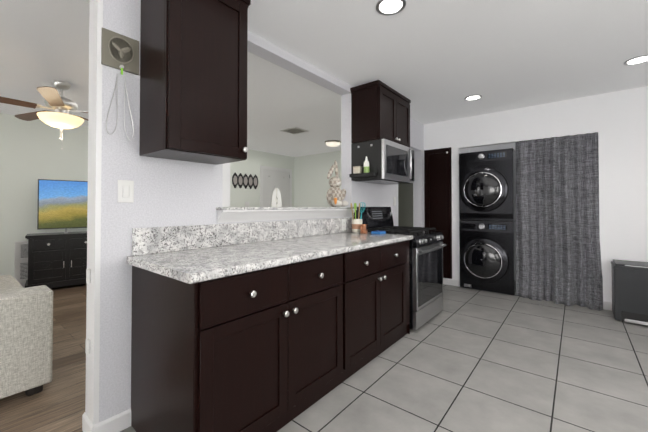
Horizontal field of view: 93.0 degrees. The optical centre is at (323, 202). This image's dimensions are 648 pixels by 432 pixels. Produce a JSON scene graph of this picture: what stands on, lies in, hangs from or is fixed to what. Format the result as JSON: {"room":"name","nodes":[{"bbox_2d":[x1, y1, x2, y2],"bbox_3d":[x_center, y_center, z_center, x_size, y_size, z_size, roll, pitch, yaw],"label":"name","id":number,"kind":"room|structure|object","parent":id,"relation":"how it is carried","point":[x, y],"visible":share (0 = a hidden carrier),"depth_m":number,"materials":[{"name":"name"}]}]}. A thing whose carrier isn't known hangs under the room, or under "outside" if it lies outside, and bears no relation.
{"room":"kitchen","nodes":[
{"label":"kitchen","id":0,"kind":"room"},
{"bbox_2d":[0,283,86,431],"bbox_3d":[-2.466,1.284,3.664,4.380,0.060,9.430,-1,-1,39],"label":"floor","id":1,"kind":"structure","parent":0,"point":[56,403],"depth_m":2.04,"materials":[{"name":"brown wood"}]},
{"bbox_2d":[0,275,52,398],"bbox_3d":[-2.912,0.785,2.316,2.150,0.900,0.980,-1,-1,39],"label":"sofa","id":2,"kind":"object","parent":1,"relation":"on","point":[26,334],"visible":1,"depth_m":1.92,"materials":[{"name":"fabric"}]},
{"bbox_2d":[25,231,86,287],"bbox_3d":[-3.736,0.870,4.800,1.320,0.800,0.462,1,-1,-42],"label":"tv console","id":3,"kind":"object","parent":1,"relation":"on","point":[58,259],"visible":0.6,"depth_m":4.44,"materials":[{"name":"black paint"}]},
{"bbox_2d":[37,179,87,233],"bbox_3d":[-3.690,0.070,4.873,1.240,0.800,0.210,1,-1,-42],"label":"television","id":4,"kind":"object","parent":3,"relation":"on","point":[62,204],"visible":0.46,"depth_m":4.63,"materials":[{"name":"black"}]},
{"bbox_2d":[0,113,87,281],"bbox_3d":[-5.113,-0.011,3.830,0.100,2.535,6.300,-1,-1,39],"label":"wall","id":5,"kind":"structure","parent":0,"point":[31,153],"depth_m":4.60,"materials":[{"name":"white paint"}]},
{"bbox_2d":[14,241,27,281],"bbox_3d":[-4.398,0.872,4.587,0.026,0.590,0.305,-1,-1,39],"label":"air vent","id":6,"kind":"object","parent":5,"relation":"in","point":[21,263],"visible":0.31,"depth_m":4.52,"materials":[{"name":"white"}]},
{"bbox_2d":[85,0,102,424],"bbox_3d":[-1.222,-0.087,1.636,0.144,2.445,0.024,-1,-1,39],"label":"door frame","id":7,"kind":"structure","parent":0,"point":[94,214],"depth_m":1.60,"materials":[{"name":"white paint"}]},
{"bbox_2d":[85,268,90,354],"bbox_3d":[-1.242,0.573,1.619,0.030,0.445,0.014,-1,-1,39],"label":"hinge","id":8,"kind":"object","parent":7,"relation":"attached to","point":[87,341],"visible":1,"depth_m":1.61,"materials":[{"name":"white metal"}]},
{"bbox_2d":[99,0,423,421],"bbox_3d":[0.492,-0.013,3.721,0.136,2.535,5.415,-1,-1,39],"label":"wall","id":9,"kind":"structure","parent":0,"point":[168,192],"depth_m":1.73,"materials":[{"name":"white paint"}]},
{"bbox_2d":[82,408,130,431],"bbox_3d":[-0.189,1.200,2.998,0.014,0.090,3.489,-1,-1,39],"label":"baseboard","id":10,"kind":"structure","parent":9,"relation":"attached to","point":[87,426],"depth_m":1.62,"materials":[{"name":"white"}]},
{"bbox_2d":[101,27,138,74],"bbox_3d":[-1.096,-0.799,1.665,0.028,0.220,0.175,-1,-1,39],"label":"wall plaque","id":11,"kind":"object","parent":9,"relation":"attached to","point":[119,51],"visible":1,"depth_m":1.66,"materials":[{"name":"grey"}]},
{"bbox_2d":[106,74,117,133],"bbox_3d":[-1.124,-0.523,1.633,0.004,0.332,0.053,-1,-1,39],"label":"wire loop","id":12,"kind":"object","parent":11,"relation":"hanging from","point":[117,108],"depth_m":1.64,"materials":[{"name":"silver metal"}]},
{"bbox_2d":[124,76,133,139],"bbox_3d":[-1.073,-0.515,1.694,0.004,0.347,0.050,-1,-1,39],"label":"wire loop","id":13,"kind":"object","parent":11,"relation":"hanging from","point":[124,76],"depth_m":1.68,"materials":[{"name":"silver metal"}]},
{"bbox_2d":[117,180,133,202],"bbox_3d":[-1.083,-0.059,1.682,0.012,0.122,0.078,-1,-1,39],"label":"light switch","id":14,"kind":"object","parent":9,"relation":"attached to","point":[125,191],"visible":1,"depth_m":1.68,"materials":[{"name":"white plastic"}]},
{"bbox_2d":[139,0,250,164],"bbox_3d":[-0.744,-0.764,1.812,0.385,1.005,0.518,-1,-1,39],"label":"upper cabinet","id":15,"kind":"object","parent":9,"relation":"attached to","point":[193,80],"visible":1,"depth_m":1.68,"materials":[{"name":"brown wood"}]},
{"bbox_2d":[222,163,229,206],"bbox_3d":[-0.759,-0.595,2.285,0.030,1.259,0.134,-1,-1,39],"label":"trim","id":16,"kind":"structure","parent":9,"relation":"attached to","point":[226,187],"depth_m":2.30,"materials":[{"name":"white paint"}]},
{"bbox_2d":[132,218,351,255],"bbox_3d":[-0.379,0.232,2.530,0.020,0.152,2.145,-1,-1,39],"label":"backsplash","id":17,"kind":"structure","parent":9,"relation":"attached to","point":[151,240],"depth_m":2.12,"materials":[{"name":"grey stone"}]},
{"bbox_2d":[341,219,345,230],"bbox_3d":[0.206,0.238,3.218,0.008,0.118,0.072,-1,-1,39],"label":"outlet","id":18,"kind":"object","parent":17,"relation":"attached to","point":[343,224],"visible":1,"depth_m":3.21,"materials":[{"name":"white plastic"}]},
{"bbox_2d":[216,207,356,209],"bbox_3d":[-0.283,0.054,2.797,0.315,0.020,1.645,-1,-1,39],"label":"bar","id":19,"kind":"object","parent":9,"relation":"on","point":[254,208],"visible":0.77,"depth_m":2.42,"materials":[{"name":"grey stone"}]},
{"bbox_2d":[326,160,348,206],"bbox_3d":[0.123,-0.195,3.158,0.212,0.489,0.247,-1,-1,39],"label":"bunny","id":20,"kind":"object","parent":19,"relation":"on","point":[335,195],"visible":1,"depth_m":3.12,"materials":[{"name":"fabric"}]},
{"bbox_2d":[217,209,356,222],"bbox_3d":[-0.189,0.107,2.725,0.068,0.087,1.635,-1,-1,39],"label":"trim","id":21,"kind":"structure","parent":9,"relation":"attached to","point":[225,216],"depth_m":2.49,"materials":[{"name":"white paint"}]},
{"bbox_2d":[350,80,410,147],"bbox_3d":[0.689,-0.950,3.559,0.385,0.605,0.791,-1,-1,39],"label":"upper cabinet","id":22,"kind":"object","parent":9,"relation":"attached to","point":[380,109],"visible":0.85,"depth_m":3.32,"materials":[{"name":"brown wood"}]},
{"bbox_2d":[351,139,413,184],"bbox_3d":[0.706,-0.435,3.524,0.447,0.416,0.778,-1,-1,39],"label":"microwave","id":23,"kind":"object","parent":22,"relation":"attached to","point":[393,162],"visible":1,"depth_m":3.30,"materials":[{"name":"black"}]},
{"bbox_2d":[349,156,377,177],"bbox_3d":[0.413,-0.374,3.238,0.300,0.210,0.076,-1,-1,39],"label":"shelf","id":24,"kind":"object","parent":23,"relation":"attached to","point":[359,171],"visible":1,"depth_m":3.21,"materials":[{"name":"black"}]},
{"bbox_2d":[230,149,293,206],"bbox_3d":[-1.805,0.034,7.150,0.100,2.535,3.030,-1,-1,39],"label":"wall","id":25,"kind":"structure","parent":0,"point":[249,165],"depth_m":7.25,"materials":[{"name":"white paint"}]},
{"bbox_2d":[232,173,257,188],"bbox_3d":[-1.798,-0.484,7.067,0.020,0.350,0.716,-1,-1,39],"label":"picture frames","id":26,"kind":"object","parent":25,"relation":"attached to","point":[245,180],"visible":1,"depth_m":7.04,"materials":[{"name":"black metal"}]},
{"bbox_2d":[260,165,291,206],"bbox_3d":[-1.170,0.215,7.764,0.095,2.190,1.050,-1,-1,39],"label":"door","id":27,"kind":"structure","parent":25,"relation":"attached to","point":[275,186],"depth_m":7.76,"materials":[{"name":"white"}]},
{"bbox_2d":[294,151,340,206],"bbox_3d":[0.722,0.034,7.100,4.070,2.535,0.100,-1,-1,39],"label":"wall","id":28,"kind":"structure","parent":0,"point":[311,184],"depth_m":7.85,"materials":[{"name":"white paint"}]},
{"bbox_2d":[0,0,647,156],"bbox_3d":[-0.828,-1.339,2.354,8.620,0.080,9.430,-1,-1,39],"label":"ceiling","id":29,"kind":"structure","parent":0,"point":[434,61],"depth_m":2.71,"materials":[{"name":"white paint"}]},
{"bbox_2d":[0,80,87,149],"bbox_3d":[-2.873,-0.927,3.261,1.518,0.720,1.454,-1,-1,39],"label":"ceiling fan","id":30,"kind":"object","parent":29,"relation":"hanging from","point":[62,107],"visible":0.98,"depth_m":3.22,"materials":[{"name":"silver metal"}]},
{"bbox_2d":[280,127,308,134],"bbox_3d":[-0.519,-1.252,5.393,0.360,0.016,0.360,-1,-1,39],"label":"ceiling vent","id":31,"kind":"object","parent":29,"relation":"in","point":[294,130],"visible":1,"depth_m":5.34,"materials":[{"name":"white metal"}]},
{"bbox_2d":[325,140,340,146],"bbox_3d":[0.185,-1.195,6.328,0.350,0.104,0.350,-1,-1,39],"label":"flush-mount ceiling light","id":32,"kind":"object","parent":29,"relation":"attached to","point":[332,143],"visible":1,"depth_m":6.22,"materials":[{"name":"grey glass"}]},
{"bbox_2d":[376,0,405,15],"bbox_3d":[0.443,-1.301,2.042,0.196,0.010,0.196,-1,-1,39],"label":"recessed light","id":33,"kind":"object","parent":29,"relation":"in","point":[388,7],"visible":1,"depth_m":2.04,"materials":[{"name":"grey"}]},
{"bbox_2d":[464,95,481,100],"bbox_3d":[1.826,-1.277,3.766,0.196,0.010,0.196,-1,-1,39],"label":"recessed light","id":34,"kind":"object","parent":29,"relation":"in","point":[472,97],"visible":1,"depth_m":3.75,"materials":[{"name":"grey plastic"}]},
{"bbox_2d":[624,55,647,64],"bbox_3d":[2.862,-1.290,2.798,0.196,0.010,0.196,-1,-1,39],"label":"recessed light","id":35,"kind":"object","parent":29,"relation":"in","point":[638,60],"visible":1,"depth_m":2.80,"materials":[{"name":"grey plastic"}]},
{"bbox_2d":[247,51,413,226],"bbox_3d":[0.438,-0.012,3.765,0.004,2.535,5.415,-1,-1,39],"label":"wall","id":36,"kind":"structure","parent":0,"point":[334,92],"depth_m":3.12,"materials":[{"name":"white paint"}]},
{"bbox_2d":[398,183,412,226],"bbox_3d":[1.173,0.203,4.689,0.043,2.130,0.890,-1,-1,39],"label":"hall door","id":37,"kind":"structure","parent":36,"relation":"in","point":[405,205],"depth_m":4.77,"materials":[{"name":"grey"}]},
{"bbox_2d":[120,284,647,431],"bbox_3d":[0.846,1.246,0.906,4.240,0.060,9.370,-1,-1,39],"label":"floor","id":38,"kind":"structure","parent":0,"point":[469,360],"depth_m":2.18,"materials":[{"name":"grey tile"}]},
{"bbox_2d":[131,254,342,431],"bbox_3d":[-0.453,0.784,1.867,0.736,0.890,1.035,-1,-1,39],"label":"base cabinet","id":39,"kind":"object","parent":38,"relation":"on","point":[258,351],"visible":0.96,"depth_m":1.51,"materials":[{"name":"black wood"}]},
{"bbox_2d":[339,240,409,384],"bbox_3d":[0.221,0.795,2.687,0.736,0.890,1.088,-1,-1,39],"label":"base cabinet","id":40,"kind":"object","parent":38,"relation":"on","point":[376,301],"visible":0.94,"depth_m":2.37,"materials":[{"name":"black wood"}]},
{"bbox_2d":[127,232,412,283],"bbox_3d":[-0.119,0.325,2.299,0.713,0.040,2.170,-1,-1,39],"label":"countertop","id":41,"kind":"structure","parent":40,"relation":"on","point":[191,266],"depth_m":1.75,"materials":[{"name":"grey stone"}]},
{"bbox_2d":[350,202,365,232],"bbox_3d":[0.340,0.158,3.197,0.133,0.316,0.185,-1,-1,39],"label":"utensil crock","id":42,"kind":"object","parent":41,"relation":"on","point":[356,223],"visible":0.98,"depth_m":3.17,"materials":[{"name":"beige ceramic"}]},
{"bbox_2d":[360,224,367,233],"bbox_3d":[0.395,0.270,3.105,0.084,0.090,0.108,-1,-1,39],"label":"copper mug","id":43,"kind":"object","parent":41,"relation":"on","point":[363,228],"visible":0.98,"depth_m":3.08,"materials":[{"name":"brown metal"}]},
{"bbox_2d":[371,230,385,233],"bbox_3d":[0.545,0.301,3.074,0.100,0.027,0.120,-1,-1,39],"label":"sponge","id":44,"kind":"object","parent":41,"relation":"on","point":[378,232],"visible":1,"depth_m":3.04,"materials":[{"name":"blue"}]},
{"bbox_2d":[354,207,445,329],"bbox_3d":[0.859,0.650,3.398,0.768,1.200,0.761,-1,-1,39],"label":"gas range","id":45,"kind":"object","parent":38,"relation":"on","point":[426,246],"visible":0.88,"depth_m":3.17,"materials":[{"name":"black metal"}]},
{"bbox_2d":[459,220,515,294],"bbox_3d":[2.485,0.768,4.595,0.690,0.997,0.918,-1,-1,39],"label":"washer","id":46,"kind":"object","parent":38,"relation":"on","point":[487,255],"visible":1,"depth_m":4.26,"materials":[{"name":"black metal"}]},
{"bbox_2d":[459,148,515,221],"bbox_3d":[2.486,-0.227,4.610,0.690,0.993,0.916,-1,-1,39],"label":"dryer","id":47,"kind":"object","parent":46,"relation":"on","point":[487,185],"visible":1,"depth_m":4.28,"materials":[{"name":"black metal"}]},
{"bbox_2d":[611,259,647,324],"bbox_3d":[3.355,0.948,3.214,0.497,0.600,0.416,-1,-1,39],"label":"step trash can","id":48,"kind":"object","parent":38,"relation":"on","point":[630,291],"visible":1,"depth_m":3.17,"materials":[{"name":"grey metal"}]},
{"bbox_2d":[461,143,514,152],"bbox_3d":[3.006,-0.001,4.578,1.860,2.535,0.920,-1,-1,39],"label":"closet","id":49,"kind":"object","parent":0,"point":[491,147],"depth_m":5.25,"materials":[{"name":"white paint"}]},
{"bbox_2d":[424,86,647,301],"bbox_3d":[3.200,-0.012,3.759,4.000,2.535,0.100,-1,-1,39],"label":"wall","id":50,"kind":"structure","parent":0,"point":[617,121],"depth_m":3.61,"materials":[{"name":"white paint"}]},
{"bbox_2d":[424,147,451,278],"bbox_3d":[1.772,0.165,4.815,0.420,2.010,0.073,-1,-1,39],"label":"pantry door","id":51,"kind":"structure","parent":50,"relation":"in","point":[438,189],"depth_m":4.79,"materials":[{"name":"brown wood"}]},
{"bbox_2d":[443,278,458,285],"bbox_3d":[1.827,1.224,4.796,0.540,0.090,0.014,-1,-1,39],"label":"baseboard","id":52,"kind":"structure","parent":50,"relation":"attached to","point":[452,282],"depth_m":4.70,"materials":[{"name":"white"}]},
{"bbox_2d":[515,132,602,310],"bbox_3d":[2.911,0.195,3.870,0.873,2.117,0.213,-1,-1,39],"label":"curtain","id":53,"kind":"object","parent":50,"relation":"hanging from","point":[558,256],"visible":0.92,"depth_m":3.88,"materials":[{"name":"grey fabric"}]},
{"bbox_2d":[603,301,611,310],"bbox_3d":[3.975,1.200,3.032,1.860,0.090,0.014,-1,-1,39],"label":"baseboard","id":54,"kind":"structure","parent":50,"relation":"attached to","point":[606,305],"depth_m":3.58,"materials":[{"name":"white"}]}
]}

